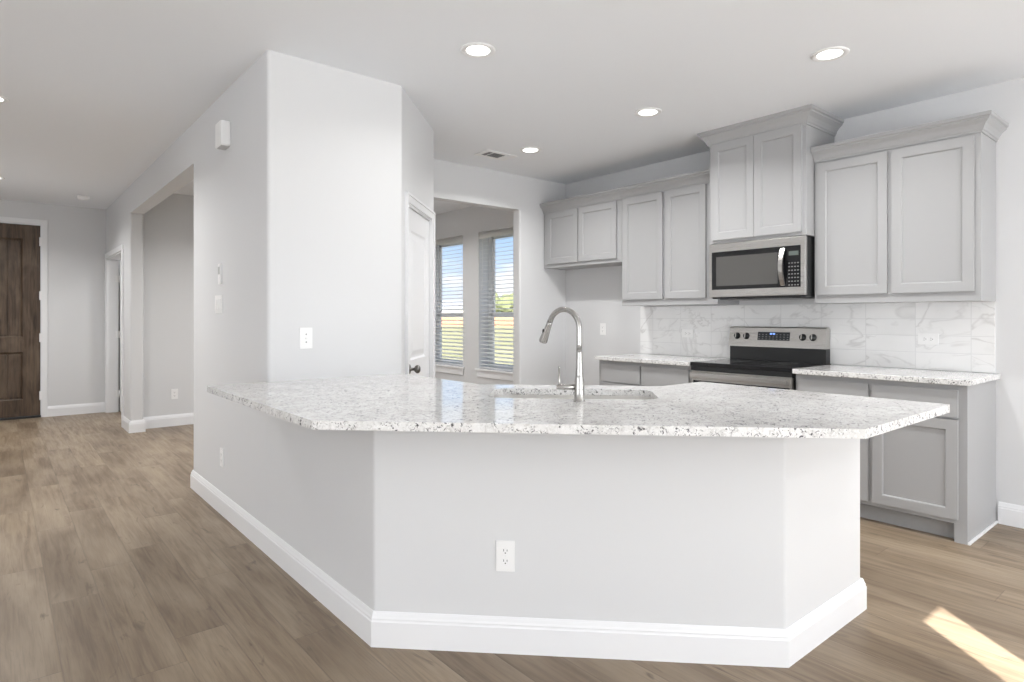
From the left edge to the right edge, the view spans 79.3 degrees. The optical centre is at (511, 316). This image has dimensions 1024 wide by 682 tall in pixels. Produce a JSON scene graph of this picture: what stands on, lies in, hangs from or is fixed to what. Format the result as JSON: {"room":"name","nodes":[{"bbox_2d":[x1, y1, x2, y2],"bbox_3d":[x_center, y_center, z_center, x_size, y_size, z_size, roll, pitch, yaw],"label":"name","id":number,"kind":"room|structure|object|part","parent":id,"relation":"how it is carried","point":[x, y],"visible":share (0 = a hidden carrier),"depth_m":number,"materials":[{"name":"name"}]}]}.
{"room":"kitchen","nodes":[
{"label":"kitchen","id":0,"kind":"room"},
{"bbox_2d":[0,199,120,410],"bbox_3d":[-5.073,-0.086,8.822,6.100,2.743,0.150,0,0,-40],"label":"wall","id":1,"kind":"structure","parent":0,"point":[76,235],"depth_m":8.15,"materials":[{"name":"white paint"}]},
{"bbox_2d":[0,223,41,420],"bbox_3d":[-6.416,0.057,7.659,0.936,2.456,0.197,0,0,-40],"label":"door","id":2,"kind":"structure","parent":1,"relation":"in","point":[20,293],"depth_m":7.80,"materials":[{"name":"brown wood"}]},
{"bbox_2d":[0,216,47,416],"bbox_3d":[-6.436,0.020,7.675,1.061,2.530,0.168,0,0,-40],"label":"trim","id":3,"kind":"structure","parent":1,"relation":"attached to","point":[43,224],"depth_m":7.93,"materials":[{"name":"white paint"}]},
{"bbox_2d":[48,402,104,416],"bbox_3d":[-5.730,1.218,8.155,0.638,0.135,0.041,0,0,-40],"label":"baseboard","id":4,"kind":"structure","parent":1,"relation":"attached to","point":[73,409],"depth_m":8.15,"materials":[{"name":"white paint"}]},
{"bbox_2d":[143,193,193,416],"bbox_3d":[-2.933,-0.086,8.256,3.537,2.743,0.120,0,0,-40],"label":"wall","id":5,"kind":"structure","parent":0,"point":[168,227],"depth_m":7.26,"materials":[{"name":"white paint"}]},
{"bbox_2d":[171,389,177,398],"bbox_3d":[-3.984,0.910,7.297,0.072,0.118,0.007,0,0,-40],"label":"electrical outlet","id":6,"kind":"object","parent":5,"relation":"attached to","point":[174,392],"visible":1,"depth_m":7.29,"materials":[{"name":"white plastic"}]},
{"bbox_2d":[106,50,433,526],"bbox_3d":[-2.844,-0.086,6.345,1.487,2.743,6.510,0,0,-40],"label":"wall","id":7,"kind":"structure","parent":0,"point":[302,214],"depth_m":3.73,"materials":[{"name":"white paint"}]},
{"bbox_2d":[105,244,123,426],"bbox_3d":[-4.953,0.219,7.802,0.148,2.132,1.504,0,0,-40],"label":"trim","id":8,"kind":"structure","parent":7,"relation":"attached to","point":[112,258],"depth_m":8.30,"materials":[{"name":"white paint"}]},
{"bbox_2d":[116,260,120,411],"bbox_3d":[-5.057,0.256,8.541,0.707,2.035,0.078,0,0,-40],"label":"door","id":9,"kind":"structure","parent":7,"relation":"in","point":[118,278],"depth_m":8.32,"materials":[{"name":"white paint"}]},
{"bbox_2d":[215,295,221,312],"bbox_3d":[-1.949,-0.085,4.103,0.008,0.118,0.163,0,0,-40],"label":"light switch","id":10,"kind":"object","parent":7,"relation":"attached to","point":[218,299],"visible":1,"depth_m":4.09,"materials":[{"name":"white plastic"}]},
{"bbox_2d":[218,264,221,283],"bbox_3d":[-1.920,-0.282,4.062,0.016,0.135,0.050,0,0,-40],"label":"thermostat","id":11,"kind":"object","parent":7,"relation":"attached to","point":[219,265],"visible":1,"depth_m":4.04,"materials":[{"name":"white plastic"}]},
{"bbox_2d":[220,448,223,466],"bbox_3d":[-1.901,0.920,4.046,0.007,0.118,0.072,0,0,-40],"label":"electrical outlet","id":12,"kind":"object","parent":7,"relation":"attached to","point":[221,449],"visible":1,"depth_m":4.04,"materials":[{"name":"white plastic"}]},
{"bbox_2d":[215,120,229,149],"bbox_3d":[-1.839,-1.155,3.931,0.060,0.159,0.135,0,0,-40],"label":"door chime","id":13,"kind":"object","parent":7,"relation":"attached to","point":[222,128],"visible":1,"depth_m":3.88,"materials":[{"name":"white plastic"}]},
{"bbox_2d":[217,145,229,149],"bbox_3d":[-1.838,-1.079,3.932,0.048,0.005,0.105,0,0,-40],"label":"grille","id":14,"kind":"object","parent":13,"relation":"attached to","point":[222,147],"depth_m":3.92,"materials":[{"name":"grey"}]},
{"bbox_2d":[300,328,311,348],"bbox_3d":[-1.165,0.120,3.499,0.072,0.118,0.012,0,0,-40],"label":"electrical outlet","id":15,"kind":"object","parent":7,"relation":"attached to","point":[305,333],"visible":1,"depth_m":3.50,"materials":[{"name":"white plastic"}]},
{"bbox_2d":[409,208,428,376],"bbox_3d":[-0.643,0.272,4.390,0.113,2.003,0.660,0,0,5],"label":"door","id":16,"kind":"structure","parent":7,"relation":"in","point":[418,225],"depth_m":4.39,"materials":[{"name":"white paint"}]},
{"bbox_3d":[-0.649,0.348,4.124,0.078,0.064,0.064,0,0,5],"label":"knob","id":17,"kind":"part","parent":16,"relation":"part of","materials":[{"name":"silver metal"}]},
{"bbox_2d":[405,191,434,377],"bbox_3d":[-0.666,0.237,4.392,0.070,2.095,0.820,0,0,5],"label":"trim","id":18,"kind":"structure","parent":7,"relation":"attached to","point":[411,202],"depth_m":4.60,"materials":[{"name":"white paint"}]},
{"bbox_2d":[434,159,565,384],"bbox_3d":[-0.294,-0.086,6.133,2.200,2.743,0.120,0,0,-40],"label":"wall","id":19,"kind":"structure","parent":0,"point":[538,291],"depth_m":6.43,"materials":[{"name":"white paint"}]},
{"bbox_2d":[0,0,1023,214],"bbox_3d":[-1.968,-1.533,2.558,9.650,0.150,13.750,0,0,-40],"label":"ceiling","id":20,"kind":"structure","parent":0,"point":[97,91],"depth_m":3.60,"materials":[{"name":"white paint"}]},
{"bbox_2d":[0,96,9,102],"bbox_3d":[-3.460,-1.454,4.106,0.194,0.008,0.194,0,0,-40],"label":"recessed light","id":21,"kind":"object","parent":20,"relation":"in","point":[2,99],"visible":1,"depth_m":4.14,"materials":[{"name":"white plastic"}]},
{"bbox_2d":[77,195,89,199],"bbox_3d":[-5.178,-1.435,7.465,0.132,0.046,0.132,0,0,-40],"label":"smoke detector","id":22,"kind":"object","parent":20,"relation":"attached to","point":[80,197],"visible":1,"depth_m":7.42,"materials":[{"name":"white plastic"}]},
{"bbox_2d":[460,42,495,57],"bbox_3d":[-0.186,-1.454,3.375,0.194,0.008,0.194,0,0,-40],"label":"recessed light","id":23,"kind":"object","parent":20,"relation":"in","point":[474,49],"visible":1,"depth_m":3.37,"materials":[{"name":"white plastic"}]},
{"bbox_2d":[474,150,516,160],"bbox_3d":[-0.147,-1.455,5.566,0.340,0.006,0.200,0,0,-40],"label":"ceiling vent","id":24,"kind":"object","parent":20,"relation":"in","point":[491,154],"visible":1,"depth_m":5.56,"materials":[{"name":"white plastic"}]},
{"bbox_2d":[519,147,540,152],"bbox_3d":[0.161,-1.454,5.392,0.194,0.008,0.194,0,0,-40],"label":"recessed light","id":25,"kind":"object","parent":20,"relation":"in","point":[525,149],"visible":1,"depth_m":5.38,"materials":[{"name":"white plastic"}]},
{"bbox_2d":[634,107,661,116],"bbox_3d":[0.967,-1.454,4.396,0.194,0.008,0.194,0,0,-40],"label":"recessed light","id":26,"kind":"object","parent":20,"relation":"in","point":[650,111],"visible":1,"depth_m":4.39,"materials":[{"name":"white plastic"}]},
{"bbox_2d":[810,46,849,61],"bbox_3d":[1.761,-1.454,3.425,0.194,0.008,0.194,0,0,-40],"label":"recessed light","id":27,"kind":"object","parent":20,"relation":"in","point":[836,52],"visible":1,"depth_m":3.42,"materials":[{"name":"white plastic"}]},
{"bbox_2d":[0,411,1023,681],"bbox_3d":[-1.968,1.345,2.558,9.650,0.120,13.750,0,0,-40],"label":"floor","id":28,"kind":"structure","parent":0,"point":[113,568],"depth_m":2.77,"materials":[{"name":"brown wood"}]},
{"bbox_2d":[599,360,691,385],"bbox_3d":[1.323,0.837,5.427,0.616,0.897,0.985,0,0,-40],"label":"base cabinet","id":29,"kind":"object","parent":28,"relation":"on","point":[611,373],"visible":0.09,"depth_m":5.24,"materials":[{"name":"grey paint"}]},
{"bbox_3d":[1.042,0.837,5.777,0.598,0.897,0.063,0,0,-40],"label":"panel","id":30,"kind":"part","parent":29,"relation":"part of","materials":[{"name":"grey paint"}]},
{"bbox_3d":[0.949,0.870,5.409,0.019,0.566,0.433,0,0,-40],"label":"door","id":31,"kind":"part","parent":29,"relation":"part of","materials":[{"name":"grey paint"}]},
{"bbox_3d":[0.949,0.495,5.409,0.019,0.156,0.433,0,0,-40],"label":"drawer","id":32,"kind":"part","parent":29,"relation":"part of","materials":[{"name":"grey paint"}]},
{"bbox_2d":[594,353,729,365],"bbox_3d":[1.311,0.369,5.421,0.645,0.032,0.999,0,0,-40],"label":"countertop","id":33,"kind":"structure","parent":29,"relation":"on","point":[638,357],"depth_m":5.27,"materials":[{"name":"stone"}]},
{"bbox_3d":[1.248,0.495,5.050,0.019,0.156,0.462,0,0,-40],"label":"drawer","id":34,"kind":"part","parent":29,"relation":"part of","materials":[{"name":"grey paint"}]},
{"bbox_2d":[689,326,830,389],"bbox_3d":[1.875,0.682,4.710,0.665,1.206,0.804,0,0,-40],"label":"range","id":35,"kind":"object","parent":28,"relation":"on","point":[766,357],"visible":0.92,"depth_m":4.70,"materials":[{"name":"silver metal"}]},
{"bbox_3d":[1.641,0.449,4.514,0.054,0.043,0.768,0,0,-40],"label":"door handle","id":36,"kind":"part","parent":35,"relation":"part of","materials":[{"name":"silver metal"}]},
{"bbox_3d":[1.660,0.738,4.530,0.007,0.495,0.764,0,0,-40],"label":"door glass","id":37,"kind":"part","parent":35,"relation":"part of","materials":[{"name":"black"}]},
{"bbox_3d":[1.671,0.734,4.540,0.030,0.633,0.796,0,0,-40],"label":"oven door","id":38,"kind":"part","parent":35,"relation":"part of","materials":[{"name":"silver metal"}]},
{"bbox_2d":[690,359,830,372],"bbox_3d":[1.888,0.364,4.720,0.617,0.031,0.804,0,0,-40],"label":"cooktop","id":39,"kind":"object","parent":35,"relation":"in","point":[726,365],"depth_m":4.62,"materials":[{"name":"black glass"}]},
{"bbox_3d":[2.094,0.159,4.892,0.091,0.160,0.784,0,0,-40],"label":"control panel","id":40,"kind":"part","parent":35,"relation":"part of","materials":[{"name":"silver metal"}]},
{"bbox_3d":[2.203,0.155,4.694,0.032,0.054,0.054,0,0,-40],"label":"knob","id":41,"kind":"part","parent":35,"relation":"part of","materials":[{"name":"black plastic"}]},
{"bbox_3d":[2.253,0.155,4.634,0.032,0.054,0.054,0,0,-40],"label":"knob","id":42,"kind":"part","parent":35,"relation":"part of","materials":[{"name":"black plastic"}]},
{"bbox_2d":[796,374,997,544],"bbox_3d":[2.481,0.837,4.037,0.616,0.897,0.986,0,0,-40],"label":"base cabinet","id":43,"kind":"object","parent":28,"relation":"on","point":[936,475],"visible":0.66,"depth_m":3.67,"materials":[{"name":"grey paint"}]},
{"bbox_3d":[2.091,0.495,4.038,0.019,0.156,0.436,0,0,-40],"label":"drawer","id":44,"kind":"part","parent":43,"relation":"part of","materials":[{"name":"grey paint"}]},
{"bbox_3d":[2.091,0.870,4.038,0.019,0.566,0.436,0,0,-40],"label":"door","id":45,"kind":"part","parent":43,"relation":"part of","materials":[{"name":"grey paint"}]},
{"bbox_2d":[792,364,1000,385],"bbox_3d":[2.474,0.369,4.025,0.645,0.032,1.002,0,0,-40],"label":"countertop","id":46,"kind":"structure","parent":43,"relation":"on","point":[960,378],"depth_m":3.86,"materials":[{"name":"stone"}]},
{"bbox_3d":[2.389,0.495,3.681,0.019,0.156,0.447,0,0,-40],"label":"drawer","id":47,"kind":"part","parent":43,"relation":"part of","materials":[{"name":"grey paint"}]},
{"bbox_3d":[2.389,0.870,3.681,0.019,0.566,0.447,0,0,-40],"label":"door","id":48,"kind":"part","parent":43,"relation":"part of","materials":[{"name":"grey paint"}]},
{"bbox_3d":[2.776,0.837,3.697,0.598,0.897,0.063,0,0,-40],"label":"panel","id":49,"kind":"part","parent":43,"relation":"part of","materials":[{"name":"grey paint"}]},
{"bbox_3d":[2.800,1.278,3.668,0.598,0.014,0.012,0,0,-40],"label":"shoe molding","id":50,"kind":"part","parent":43,"relation":"part of","materials":[{"name":"white paint"}]},
{"bbox_3d":[0.118,0.837,3.125,1.658,0.896,2.208,0,0,-40],"label":"cabinet","id":51,"kind":"object","parent":28,"relation":"on","visible":0},
{"bbox_2d":[207,373,949,438],"bbox_3d":[0.104,0.369,2.837,2.138,0.031,2.657,0,0,-40],"label":"countertop","id":52,"kind":"structure","parent":51,"relation":"on","point":[398,401],"depth_m":2.37,"materials":[{"name":"stone"}]},
{"bbox_2d":[539,307,584,401],"bbox_3d":[0.200,0.155,2.652,0.104,0.399,0.245,0,0,-40],"label":"kitchen faucet","id":53,"kind":"object","parent":52,"relation":"on","point":[578,386],"visible":1,"depth_m":2.59,"materials":[{"name":"silver metal"}]},
{"bbox_3d":[0.199,0.252,2.595,0.011,0.092,0.010,0,0,-40],"label":"handle lever","id":54,"kind":"part","parent":53,"relation":"part of","materials":[{"name":"silver metal"}]},
{"bbox_3d":[0.225,0.052,2.651,0.184,0.194,0.024,0,0,44],"label":"spout","id":55,"kind":"part","parent":53,"relation":"part of","materials":[{"name":"silver metal"}]},
{"bbox_2d":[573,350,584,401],"bbox_3d":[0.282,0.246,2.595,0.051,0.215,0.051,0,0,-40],"label":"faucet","id":56,"kind":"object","parent":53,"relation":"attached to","point":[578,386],"depth_m":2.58,"materials":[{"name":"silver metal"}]},
{"bbox_2d":[493,394,651,399],"bbox_3d":[0.277,0.488,2.858,0.790,0.204,0.410,0,0,5],"label":"sink","id":57,"kind":"object","parent":52,"relation":"in","point":[508,395],"visible":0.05,"depth_m":3.05,"materials":[{"name":"silver metal"}]},
{"bbox_2d":[267,414,859,628],"bbox_3d":[0.019,0.836,2.720,2.942,0.899,0.842,0,0,13],"label":"wall","id":58,"kind":"structure","parent":0,"point":[755,532],"depth_m":2.37,"materials":[{"name":"white paint"}]},
{"bbox_2d":[122,413,866,667],"bbox_3d":[-0.767,1.218,5.546,3.686,0.135,7.323,0,0,-40],"label":"baseboard","id":59,"kind":"structure","parent":58,"relation":"attached to","point":[681,643],"depth_m":2.37,"materials":[{"name":"white paint"}]},
{"bbox_2d":[496,540,514,571],"bbox_3d":[-0.025,0.916,2.369,0.072,0.118,0.007,0,0,5],"label":"electrical outlet","id":60,"kind":"object","parent":58,"relation":"attached to","point":[505,549],"visible":1,"depth_m":2.37,"materials":[{"name":"white plastic"}]},
{"bbox_2d":[501,547,509,554],"bbox_3d":[-0.025,0.896,2.366,0.032,0.028,0.002,0,0,5],"label":"receptacle","id":61,"kind":"object","parent":60,"relation":"attached to","point":[504,550],"depth_m":2.37,"materials":[{"name":"grey plastic"}]},
{"bbox_2d":[501,558,509,564],"bbox_3d":[-0.025,0.935,2.366,0.032,0.028,0.002,0,0,5],"label":"receptacle","id":62,"kind":"object","parent":60,"relation":"attached to","point":[504,561],"depth_m":2.37,"materials":[{"name":"grey plastic"}]},
{"bbox_2d":[435,77,1023,520],"bbox_3d":[1.716,-0.086,5.627,0.240,2.743,13.750,0,0,-40],"label":"wall","id":63,"kind":"structure","parent":0,"point":[595,294],"depth_m":4.27,"materials":[{"name":"white paint"}]},
{"bbox_2d":[435,235,464,374],"bbox_3d":[-0.873,-0.163,8.703,0.270,1.876,0.990,0,0,-40],"label":"window","id":64,"kind":"structure","parent":63,"relation":"in","point":[445,368],"depth_m":9.06,"materials":[{"name":"white plastic"}]},
{"bbox_2d":[435,236,462,365],"bbox_3d":[-0.923,-0.216,8.661,0.081,1.755,0.894,0,0,-40],"label":"window blind","id":65,"kind":"object","parent":64,"relation":"attached to","point":[457,239],"visible":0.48,"depth_m":8.59,"materials":[{"name":"white plastic"}]},
{"bbox_3d":[-0.915,0.651,8.668,0.054,0.020,0.886,0,0,-40],"label":"rail","id":66,"kind":"part","parent":65,"relation":"part of","materials":[{"name":"white plastic"}]},
{"bbox_3d":[-0.898,0.678,8.682,0.205,0.022,0.990,0,0,-40],"label":"sill","id":67,"kind":"part","parent":64,"relation":"part of","materials":[{"name":"white paint"}]},
{"bbox_2d":[475,226,512,380],"bbox_3d":[-0.067,-0.163,7.735,0.270,1.876,0.990,0,0,-40],"label":"window","id":68,"kind":"structure","parent":63,"relation":"in","point":[481,372],"depth_m":8.07,"materials":[{"name":"white plastic"}]},
{"bbox_3d":[-0.091,0.678,7.714,0.205,0.022,0.990,0,0,-40],"label":"sill","id":69,"kind":"part","parent":68,"relation":"part of","materials":[{"name":"white paint"}]},
{"bbox_2d":[479,227,512,370],"bbox_3d":[-0.117,-0.216,7.693,0.081,1.755,0.894,0,0,-40],"label":"window blind","id":70,"kind":"object","parent":68,"relation":"attached to","point":[505,231],"visible":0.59,"depth_m":7.78,"materials":[{"name":"white plastic"}]},
{"bbox_3d":[-0.109,0.651,7.699,0.054,0.020,0.886,0,0,-40],"label":"rail","id":71,"kind":"part","parent":70,"relation":"part of","materials":[{"name":"white plastic"}]},
{"bbox_3d":[0.010,-0.207,7.799,0.070,1.785,0.910,0,0,-40],"label":"frame","id":72,"kind":"part","parent":68,"relation":"part of","materials":[{"name":"white plastic"}]},
{"bbox_3d":[0.006,-0.207,7.795,0.050,1.705,0.830,0,0,-40],"label":"sash","id":73,"kind":"part","parent":68,"relation":"part of","materials":[{"name":"white plastic"}]},
{"bbox_2d":[539,188,621,269],"bbox_3d":[0.783,-0.855,6.250,0.391,0.680,1.068,0,0,-40],"label":"upper cabinet","id":74,"kind":"object","parent":63,"relation":"attached to","point":[582,231],"visible":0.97,"depth_m":6.11,"materials":[{"name":"grey paint"}]},
{"bbox_3d":[0.515,-0.820,6.351,0.019,0.534,0.450,0,0,-40],"label":"door","id":75,"kind":"part","parent":74,"relation":"part of","materials":[{"name":"grey paint"}]},
{"bbox_3d":[0.658,-1.144,6.146,0.065,0.102,1.068,0,0,-40],"label":"crown molding","id":76,"kind":"part","parent":74,"relation":"part of","materials":[{"name":"grey paint"}]},
{"bbox_3d":[0.824,-0.820,5.981,0.019,0.534,0.485,0,0,-40],"label":"door","id":77,"kind":"part","parent":74,"relation":"part of","materials":[{"name":"grey paint"}]},
{"bbox_2d":[600,323,605,334],"bbox_3d":[0.936,0.125,6.370,0.007,0.118,0.072,0,0,-40],"label":"electrical outlet","id":78,"kind":"object","parent":63,"relation":"attached to","point":[602,325],"visible":1,"depth_m":6.36,"materials":[{"name":"white plastic"}]},
{"bbox_2d":[618,169,738,305],"bbox_3d":[1.444,-0.650,5.456,0.391,1.090,0.995,0,0,-40],"label":"upper cabinet","id":79,"kind":"object","parent":63,"relation":"attached to","point":[666,221],"visible":0.89,"depth_m":5.35,"materials":[{"name":"grey paint"}]},
{"bbox_3d":[1.172,-0.625,5.563,0.019,0.930,0.443,0,0,-40],"label":"door","id":80,"kind":"part","parent":79,"relation":"part of","materials":[{"name":"grey paint"}]},
{"bbox_3d":[1.319,-1.144,5.352,0.065,0.102,0.995,0,0,-40],"label":"crown molding","id":81,"kind":"part","parent":79,"relation":"part of","materials":[{"name":"grey paint"}]},
{"bbox_3d":[1.461,-0.625,5.216,0.019,0.930,0.400,0,0,-40],"label":"door","id":82,"kind":"part","parent":79,"relation":"part of","materials":[{"name":"grey paint"}]},
{"bbox_2d":[697,104,843,244],"bbox_3d":[1.961,-1.017,4.737,0.523,0.880,0.898,0,0,-40],"label":"upper cabinet","id":83,"kind":"object","parent":63,"relation":"attached to","point":[762,169],"visible":0.98,"depth_m":4.54,"materials":[{"name":"grey paint"}]},
{"bbox_3d":[1.692,-0.975,4.744,0.019,0.750,0.352,0,0,-40],"label":"door","id":84,"kind":"part","parent":83,"relation":"part of","materials":[{"name":"grey paint"}]},
{"bbox_2d":[709,235,814,299],"bbox_3d":[1.963,-0.355,4.738,0.516,0.436,0.762,0,0,-40],"label":"microwave","id":85,"kind":"object","parent":83,"relation":"attached to","point":[776,268],"visible":0.96,"depth_m":4.55,"materials":[{"name":"silver metal"}]},
{"bbox_3d":[1.805,-0.360,4.612,0.011,0.295,0.702,0,0,-40],"label":"door glass","id":86,"kind":"part","parent":85,"relation":"part of","materials":[{"name":"black glass"}]},
{"bbox_3d":[1.928,-0.360,4.419,0.054,0.271,0.034,0,0,-40],"label":"door handle","id":87,"kind":"part","parent":85,"relation":"part of","materials":[{"name":"silver metal"}]},
{"bbox_3d":[1.961,-1.402,4.737,0.523,0.110,0.898,0,0,-40],"label":"crown molding","id":88,"kind":"part","parent":83,"relation":"part of","materials":[{"name":"grey paint"}]},
{"bbox_3d":[1.920,-0.975,4.471,0.019,0.750,0.352,0,0,-40],"label":"door","id":89,"kind":"part","parent":83,"relation":"part of","materials":[{"name":"grey paint"}]},
{"bbox_2d":[640,301,994,372],"bbox_3d":[2.134,0.126,4.929,0.009,0.450,2.770,0,0,-40],"label":"tile backsplash","id":90,"kind":"structure","parent":63,"relation":"attached to","point":[861,334],"depth_m":4.45,"materials":[{"name":"tile"}]},
{"bbox_2d":[682,329,692,337],"bbox_3d":[1.585,0.148,5.577,0.007,0.072,0.118,0,0,-40],"label":"electrical outlet","id":91,"kind":"object","parent":90,"relation":"attached to","point":[685,332],"visible":1,"depth_m":5.58,"materials":[{"name":"white plastic"}]},
{"bbox_2d":[918,334,938,344],"bbox_3d":[2.785,0.148,4.136,0.007,0.072,0.118,0,0,-40],"label":"electrical outlet","id":92,"kind":"object","parent":90,"relation":"attached to","point":[930,339],"visible":1,"depth_m":4.13,"materials":[{"name":"white plastic"}]},
{"bbox_2d":[811,110,1008,303],"bbox_3d":[2.587,-0.647,4.087,0.393,1.097,1.031,0,0,-40],"label":"upper cabinet","id":93,"kind":"object","parent":63,"relation":"attached to","point":[908,214],"visible":1,"depth_m":3.93,"materials":[{"name":"grey paint"}]},
{"bbox_3d":[2.306,-0.618,4.203,0.019,0.925,0.448,0,0,-40],"label":"door","id":94,"kind":"part","parent":93,"relation":"part of","materials":[{"name":"grey paint"}]},
{"bbox_3d":[2.587,-1.144,4.087,0.393,0.102,1.031,0,0,-40],"label":"crown molding","id":95,"kind":"part","parent":93,"relation":"part of","materials":[{"name":"grey paint"}]},
{"bbox_3d":[2.606,-0.618,3.842,0.019,0.925,0.440,0,0,-40],"label":"door","id":96,"kind":"part","parent":93,"relation":"part of","materials":[{"name":"grey paint"}]},
{"bbox_2d":[998,502,1023,528],"bbox_3d":[4.389,1.218,2.039,0.254,0.135,4.522,0,0,-40],"label":"baseboard","id":97,"kind":"structure","parent":63,"relation":"attached to","point":[1009,514],"depth_m":3.80,"materials":[{"name":"white paint"}]},
{"label":"outside","id":98,"kind":"structure","parent":0,"visible":0},
{"bbox_2d":[442,326,512,364],"bbox_3d":[108.866,1.655,201.340,414.960,0.500,670.000,0,0,-40],"label":"ground","id":99,"kind":"structure","parent":98,"point":[505,327],"depth_m":32.77,"materials":[{"name":"green plant"}]},
{"bbox_2d":[442,301,462,312],"bbox_3d":[-14.481,-1.355,154.457,18.688,5.520,17.920,0,0,-40],"label":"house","id":100,"kind":"structure","parent":99,"relation":"on","point":[456,302],"depth_m":150.71,"materials":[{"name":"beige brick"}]},
{"bbox_2d":[442,317,512,325],"bbox_3d":[-3.932,0.395,91.909,46.264,2.020,38.620,0,0,-40],"label":"fence","id":101,"kind":"object","parent":99,"relation":"on","point":[443,318],"visible":0.06,"depth_m":91.97,"materials":[{"name":"brown wood"}]},
{"bbox_2d":[496,293,512,311],"bbox_3d":[0.489,-1.966,128.097,7.186,6.766,5.894,0,0,-40],"label":"tree","id":102,"kind":"object","parent":99,"relation":"on","point":[500,298],"visible":0.2,"depth_m":126.35,"materials":[{"name":"green plant"}]}
]}

